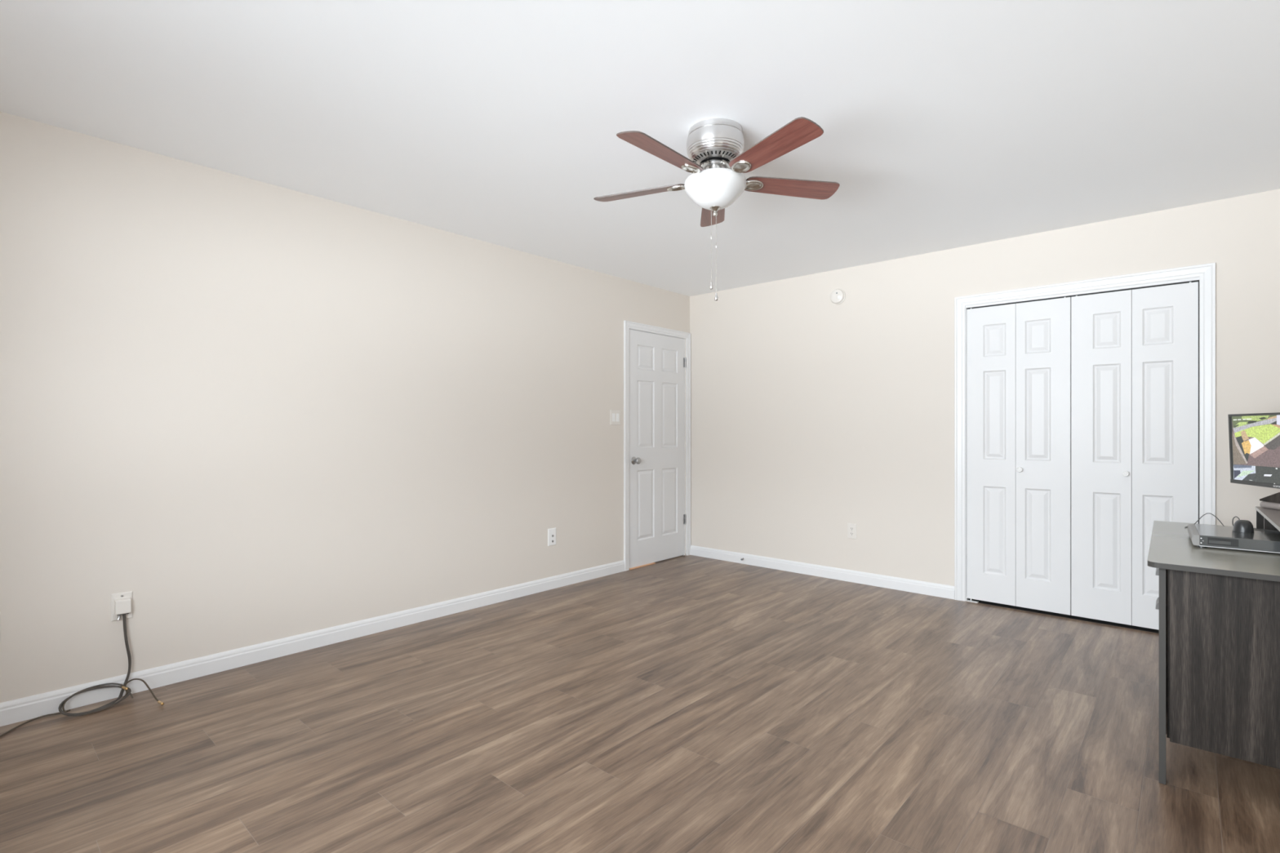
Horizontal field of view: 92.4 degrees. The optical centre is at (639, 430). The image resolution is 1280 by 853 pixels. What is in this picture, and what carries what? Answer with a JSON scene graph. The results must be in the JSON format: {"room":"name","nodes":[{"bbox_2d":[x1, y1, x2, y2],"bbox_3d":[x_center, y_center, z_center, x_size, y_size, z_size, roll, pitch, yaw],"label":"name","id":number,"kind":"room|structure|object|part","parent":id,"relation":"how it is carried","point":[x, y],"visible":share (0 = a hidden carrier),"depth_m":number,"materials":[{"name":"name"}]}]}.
{"room":"bedroom","nodes":[
{"label":"bedroom","id":0,"kind":"room"},
{"bbox_2d":[0,111,689,702],"bbox_3d":[-1.289,-0.047,3.927,0.120,2.440,5.140,0,0,42],"label":"wall","id":1,"kind":"structure","parent":0,"point":[254,411],"depth_m":3.12,"materials":[{"name":"beige paint"}]},
{"bbox_2d":[0,612,0,641],"bbox_3d":[-2.562,0.780,2.409,0.009,0.118,0.074,0,0,42],"label":"outlet","id":2,"kind":"object","parent":1,"relation":"attached to","point":[0,612],"visible":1,"depth_m":2.44,"materials":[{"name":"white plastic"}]},
{"bbox_2d":[111,591,133,621],"bbox_3d":[-2.279,0.778,2.703,0.038,0.119,0.074,0,0,42],"label":"outlet","id":3,"kind":"object","parent":1,"relation":"attached to","point":[122,603],"visible":1,"depth_m":2.70,"materials":[{"name":"white plastic"}]},
{"bbox_2d":[0,613,164,737],"bbox_3d":[-2.323,0.990,2.470,0.254,0.366,0.612,0,0,42],"label":"coaxial cable","id":4,"kind":"object","parent":3,"relation":"hanging from","point":[123,687],"visible":1,"depth_m":2.63,"materials":[{"name":"grey rubber"}]},
{"bbox_2d":[114,597,130,615],"bbox_3d":[-2.278,0.776,2.701,0.034,0.065,0.052,0,0,42],"label":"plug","id":5,"kind":"object","parent":3,"relation":"attached to","point":[122,605],"depth_m":2.69,"materials":[{"name":"white plastic"}]},
{"bbox_2d":[0,560,624,726],"bbox_3d":[-1.502,1.128,3.589,0.013,0.090,4.111,0,0,42],"label":"baseboard","id":6,"kind":"structure","parent":1,"relation":"attached to","point":[24,708],"depth_m":3.15,"materials":[{"name":"white wood"}]},
{"bbox_2d":[547,528,555,546],"bbox_3d":[-0.649,0.789,4.544,0.010,0.126,0.076,0,0,42],"label":"outlet","id":7,"kind":"object","parent":1,"relation":"attached to","point":[551,532],"visible":1,"depth_m":4.54,"materials":[{"name":"white plastic"}]},
{"bbox_2d":[609,409,620,425],"bbox_3d":[-0.202,-0.106,5.044,0.010,0.122,0.118,0,0,42],"label":"light switch","id":8,"kind":"object","parent":1,"relation":"attached to","point":[615,415],"visible":1,"depth_m":5.04,"materials":[{"name":"white plastic"}]},
{"bbox_2d":[623,320,690,571],"bbox_3d":[0.150,0.128,5.475,0.077,2.090,0.902,0,0,42],"label":"door frame","id":9,"kind":"structure","parent":1,"relation":"attached to","point":[628,325],"depth_m":5.31,"materials":[{"name":"white wood"}]},
{"bbox_2d":[629,328,685,568],"bbox_3d":[0.178,0.155,5.452,0.102,2.019,0.766,0,0,42],"label":"door","id":10,"kind":"structure","parent":1,"relation":"in","point":[657,362],"depth_m":5.44,"materials":[{"name":"white paint"}]},
{"bbox_3d":[-0.028,0.257,5.196,0.068,0.065,0.065,0,0,42],"label":"knob","id":11,"kind":"part","parent":10,"relation":"part of","materials":[{"name":"silver metal"}]},
{"bbox_2d":[0,555,1279,852],"bbox_3d":[0.498,1.203,2.797,4.290,0.061,5.840,0,0,42],"label":"floor","id":12,"kind":"structure","parent":0,"point":[689,704],"depth_m":2.29,"materials":[{"name":"brown wood"}]},
{"bbox_2d":[629,562,655,569],"bbox_3d":[0.000,1.169,5.309,0.075,0.008,0.322,0,0,42],"label":"threshold","id":13,"kind":"object","parent":12,"relation":"on","point":[652,562],"visible":0.51,"depth_m":5.27,"materials":[{"name":"brown wood"}]},
{"bbox_2d":[1147,506,1279,784],"bbox_3d":[2.293,0.755,2.296,0.585,0.836,1.222,0,0,41],"label":"desk","id":14,"kind":"object","parent":12,"relation":"on","point":[1219,608],"visible":0.99,"depth_m":1.97,"materials":[{"name":"grey laminate"}]},
{"bbox_3d":[1.878,0.625,2.224,0.014,0.027,0.100,0,0,41],"label":"handle","id":15,"kind":"part","parent":14,"relation":"part of","materials":[{"name":"silver metal"}]},
{"bbox_3d":[1.878,0.504,2.224,0.014,0.027,0.100,0,0,41],"label":"handle","id":16,"kind":"part","parent":14,"relation":"part of","materials":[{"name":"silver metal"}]},
{"bbox_3d":[1.747,0.812,2.051,0.018,0.722,0.042,0,0,41],"label":"leg","id":17,"kind":"part","parent":14,"relation":"part of","materials":[{"name":"grey"}]},
{"bbox_3d":[1.890,0.886,2.214,0.016,0.274,0.385,0,0,41],"label":"drawer","id":18,"kind":"part","parent":14,"relation":"part of","materials":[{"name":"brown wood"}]},
{"bbox_3d":[1.890,0.667,2.214,0.016,0.152,0.385,0,0,41],"label":"drawer","id":19,"kind":"part","parent":14,"relation":"part of","materials":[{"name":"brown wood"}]},
{"bbox_3d":[1.890,0.522,2.214,0.016,0.126,0.385,0,0,41],"label":"drawer","id":20,"kind":"part","parent":14,"relation":"part of","materials":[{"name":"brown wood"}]},
{"bbox_2d":[1184,512,1224,528],"bbox_3d":[2.517,0.402,2.683,0.142,0.061,0.188,0,0,-24],"label":"cable","id":21,"kind":"object","parent":14,"relation":"on","point":[1207,513],"visible":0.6,"depth_m":2.76,"materials":[{"name":"grey plastic"}]},
{"bbox_3d":[1.950,0.741,1.877,0.498,0.580,0.020,0,0,41],"label":"panel","id":22,"kind":"part","parent":14,"relation":"part of","materials":[{"name":"grey wood"}]},
{"bbox_2d":[1187,524,1279,553],"bbox_3d":[2.283,0.410,2.301,0.330,0.046,0.347,0,0,40],"label":"recorder","id":23,"kind":"object","parent":14,"relation":"on","point":[1201,535],"visible":1,"depth_m":2.24,"materials":[{"name":"grey plastic"}]},
{"bbox_2d":[1231,516,1279,533],"bbox_3d":[2.353,0.362,2.342,0.134,0.047,0.146,0,0,39],"label":"computer mouse","id":24,"kind":"object","parent":23,"relation":"on","point":[1240,526],"visible":1,"depth_m":2.32,"materials":[{"name":"grey plastic"}]},
{"bbox_2d":[1227,412,1279,488],"bbox_3d":[2.724,0.128,2.537,0.149,0.405,0.607,0,0,15],"label":"monitor","id":25,"kind":"object","parent":14,"relation":"on","point":[1254,438],"visible":1,"depth_m":2.69,"materials":[{"name":"grey plastic"}]},
{"bbox_2d":[1255,506,1279,531],"bbox_3d":[2.521,0.344,2.296,0.240,0.013,0.918,0,0,41],"label":"shelf","id":26,"kind":"object","parent":14,"relation":"attached to","point":[1273,516],"depth_m":2.45,"materials":[{"name":"grey laminate"}]},
{"bbox_2d":[1259,492,1279,510],"bbox_3d":[2.720,0.299,2.508,0.095,0.076,0.345,0,0,7],"label":"book","id":27,"kind":"object","parent":14,"relation":"on","point":[1273,501],"visible":1,"depth_m":2.62,"materials":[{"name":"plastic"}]},
{"bbox_2d":[0,0,1279,296],"bbox_3d":[0.498,-1.317,2.797,4.290,0.100,5.840,0,0,42],"label":"ceiling","id":28,"kind":"structure","parent":0,"point":[945,124],"depth_m":2.41,"materials":[{"name":"white paint"}]},
{"bbox_2d":[593,116,839,301],"bbox_3d":[0.292,-0.907,2.568,1.086,0.719,1.040,0,0,42],"label":"ceiling fan","id":29,"kind":"object","parent":28,"relation":"hanging from","point":[717,161],"visible":1,"depth_m":2.51,"materials":[{"name":"brown wood"}]},
{"bbox_3d":[0.001,-1.059,2.737,0.431,0.032,0.122,0,0,23],"label":"blade","id":30,"kind":"part","parent":29,"relation":"part of","materials":[{"name":"brown wood"}]},
{"bbox_3d":[0.091,-1.059,2.339,0.122,0.032,0.432,0,0,42],"label":"blade","id":31,"kind":"part","parent":29,"relation":"part of","materials":[{"name":"brown wood"}]},
{"bbox_3d":[0.302,-0.784,2.595,0.002,0.314,0.002,0,0,27],"label":"pull chain","id":32,"kind":"part","parent":29,"relation":"part of","materials":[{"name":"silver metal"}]},
{"bbox_3d":[0.351,-1.059,2.944,0.122,0.032,0.431,0,0,5],"label":"blade","id":33,"kind":"part","parent":29,"relation":"part of","materials":[{"name":"brown wood"}]},
{"bbox_3d":[0.319,-1.001,2.599,0.261,0.117,0.261,0,0,42],"label":"lamp shade","id":34,"kind":"part","parent":29,"relation":"part of","materials":[{"name":"white glass"}]},
{"bbox_3d":[0.323,-0.746,2.595,0.002,0.334,0.002,0,0,-33],"label":"pull chain","id":35,"kind":"part","parent":29,"relation":"part of","materials":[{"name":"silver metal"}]},
{"bbox_3d":[0.494,-1.059,2.302,0.122,0.032,0.431,0,0,-31],"label":"blade","id":36,"kind":"part","parent":29,"relation":"part of","materials":[{"name":"brown wood"}]},
{"bbox_3d":[0.656,-1.059,2.675,0.431,0.032,0.122,0,0,-13],"label":"blade","id":37,"kind":"part","parent":29,"relation":"part of","materials":[{"name":"brown wood"}]},
{"bbox_2d":[689,188,1279,586],"bbox_3d":[2.213,-0.047,4.712,4.290,2.440,0.700,0,0,42],"label":"wall","id":38,"kind":"structure","parent":0,"point":[812,416],"depth_m":4.56,"materials":[{"name":"beige paint"}]},
{"bbox_2d":[690,545,954,599],"bbox_3d":[1.325,1.128,5.028,2.306,0.090,0.013,0,0,42],"label":"baseboard","id":39,"kind":"structure","parent":38,"relation":"attached to","point":[930,588],"depth_m":4.84,"materials":[{"name":"white wood"}]},
{"bbox_2d":[830,288,845,304],"bbox_3d":[1.545,-1.051,4.812,0.121,0.121,0.042,0,0,42],"label":"smoke detector","id":40,"kind":"object","parent":38,"relation":"attached to","point":[837,296],"visible":1,"depth_m":4.79,"materials":[{"name":"white plastic"}]},
{"bbox_2d":[847,523,857,539],"bbox_3d":[1.640,0.781,4.748,0.074,0.117,0.009,0,0,42],"label":"outlet","id":41,"kind":"object","parent":38,"relation":"attached to","point":[851,528],"visible":1,"depth_m":4.74,"materials":[{"name":"white plastic"}]},
{"bbox_2d":[966,297,1071,615],"bbox_3d":[2.466,0.162,4.025,0.589,2.022,0.060,0,0,42],"label":"door","id":42,"kind":"structure","parent":38,"relation":"in","point":[1019,355],"depth_m":4.01,"materials":[{"name":"white paint"}]},
{"bbox_3d":[2.474,0.255,3.997,0.033,0.033,0.029,0,0,42],"label":"knob","id":43,"kind":"part","parent":42,"relation":"part of","materials":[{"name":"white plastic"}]},
{"bbox_2d":[967,280,1199,309],"bbox_3d":[2.703,-0.847,3.843,1.181,0.016,0.036,0,0,42],"label":"door track","id":44,"kind":"object","parent":38,"relation":"attached to","point":[1195,281],"visible":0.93,"depth_m":3.78,"materials":[{"name":"grey plastic"}]},
{"bbox_2d":[954,262,1215,601],"bbox_3d":[2.715,0.126,3.860,1.320,2.095,0.138,0,0,42],"label":"door frame","id":45,"kind":"structure","parent":38,"relation":"attached to","point":[1206,273],"depth_m":3.69,"materials":[{"name":"white wood"}]},
{"bbox_2d":[1071,281,1198,630],"bbox_3d":[2.907,0.152,3.630,0.586,2.002,0.060,0,0,42],"label":"door","id":46,"kind":"structure","parent":38,"relation":"in","point":[1135,353],"depth_m":3.64,"materials":[{"name":"white paint"}]},
{"bbox_3d":[2.877,0.255,3.636,0.033,0.033,0.029,0,0,42],"label":"knob","id":47,"kind":"part","parent":46,"relation":"part of","materials":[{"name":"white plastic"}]}
]}

